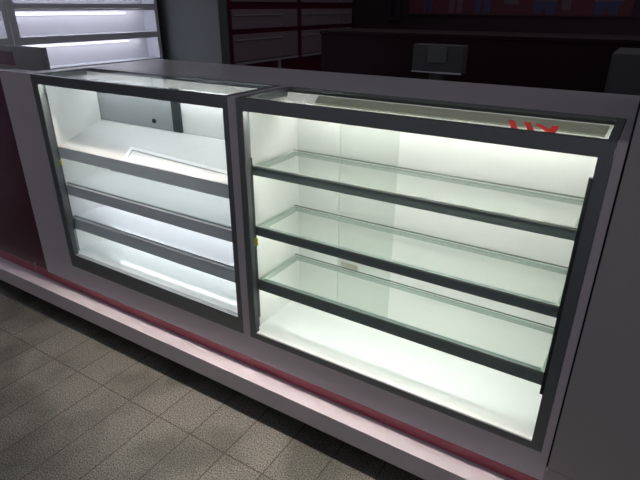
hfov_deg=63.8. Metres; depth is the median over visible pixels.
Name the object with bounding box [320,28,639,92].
counter
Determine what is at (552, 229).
glass shelf
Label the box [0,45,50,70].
gate
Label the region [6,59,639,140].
countertop
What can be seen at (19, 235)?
panel
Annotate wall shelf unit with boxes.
[0,0,13,45]
[4,0,162,69]
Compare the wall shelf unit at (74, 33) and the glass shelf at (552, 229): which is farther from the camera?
the wall shelf unit at (74, 33)
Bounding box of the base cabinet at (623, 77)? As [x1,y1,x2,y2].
[604,48,639,95]
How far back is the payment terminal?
2.29 m
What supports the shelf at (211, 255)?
attached to the display case at (69, 102)
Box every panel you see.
[0,69,46,268]
[543,101,639,479]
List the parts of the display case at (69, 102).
bracket post, panel, sliding door, lid frame, floor panel, panel, fixed panel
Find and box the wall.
[352,0,639,35]
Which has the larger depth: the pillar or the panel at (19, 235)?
the pillar
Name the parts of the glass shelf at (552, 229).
rail, rail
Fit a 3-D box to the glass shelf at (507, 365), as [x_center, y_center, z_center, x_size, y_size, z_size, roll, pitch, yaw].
[0.236,0.208,1.587,0.906,0.042,0.224,15,28,29]
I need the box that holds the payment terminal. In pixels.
[411,43,467,80]
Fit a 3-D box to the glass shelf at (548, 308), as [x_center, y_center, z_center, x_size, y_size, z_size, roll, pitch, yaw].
[0.236,0.030,1.506,0.906,0.033,0.224,15,28,29]
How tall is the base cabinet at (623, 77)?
1.168 m
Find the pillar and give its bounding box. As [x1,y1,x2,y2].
[156,0,229,63]
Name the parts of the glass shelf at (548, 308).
rail, rail, rail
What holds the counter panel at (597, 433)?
on the plinth
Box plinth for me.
[0,250,538,479]
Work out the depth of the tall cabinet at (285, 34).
4.81 m
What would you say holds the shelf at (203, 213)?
attached to the display case at (69, 102)
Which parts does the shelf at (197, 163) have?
rail, edge trim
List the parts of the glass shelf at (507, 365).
rail, rail, rail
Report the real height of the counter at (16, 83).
0.899 m
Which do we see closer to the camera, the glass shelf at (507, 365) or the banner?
the glass shelf at (507, 365)
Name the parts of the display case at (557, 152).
bracket post, panel, fixed panel, lock plate, sliding door, floor panel, lid frame, sliding door, bracket post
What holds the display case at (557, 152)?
attached to the counter at (16, 83)
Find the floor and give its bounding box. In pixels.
[0,280,423,479]
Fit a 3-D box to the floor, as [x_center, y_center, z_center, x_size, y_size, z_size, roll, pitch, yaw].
[-0.476,0.072,3.117,7.000,0.050,7.200,15,28,29]
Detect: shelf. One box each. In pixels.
[58,120,228,197]
[66,171,231,241]
[73,205,234,282]
[253,149,583,240]
[256,205,567,317]
[259,254,554,384]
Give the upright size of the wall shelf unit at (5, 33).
1.850 m
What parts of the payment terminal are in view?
stem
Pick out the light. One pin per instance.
(513, 118)
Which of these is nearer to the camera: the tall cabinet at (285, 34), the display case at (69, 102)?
the display case at (69, 102)
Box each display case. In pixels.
[30,67,280,332]
[235,86,625,451]
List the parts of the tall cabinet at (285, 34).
drawer, drawer, drawer, drawer, drawer, drawer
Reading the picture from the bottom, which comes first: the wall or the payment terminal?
the payment terminal
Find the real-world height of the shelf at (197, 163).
0.112 m
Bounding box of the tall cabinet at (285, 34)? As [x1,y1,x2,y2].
[226,0,352,70]
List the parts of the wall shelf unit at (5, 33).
shelf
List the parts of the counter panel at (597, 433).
panel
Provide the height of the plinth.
0.215 m
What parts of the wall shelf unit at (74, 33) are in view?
post, shelf, shelf, shelf, post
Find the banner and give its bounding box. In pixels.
[388,0,635,20]
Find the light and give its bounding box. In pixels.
[315,96,609,137]
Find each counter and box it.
[0,59,639,479]
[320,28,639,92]

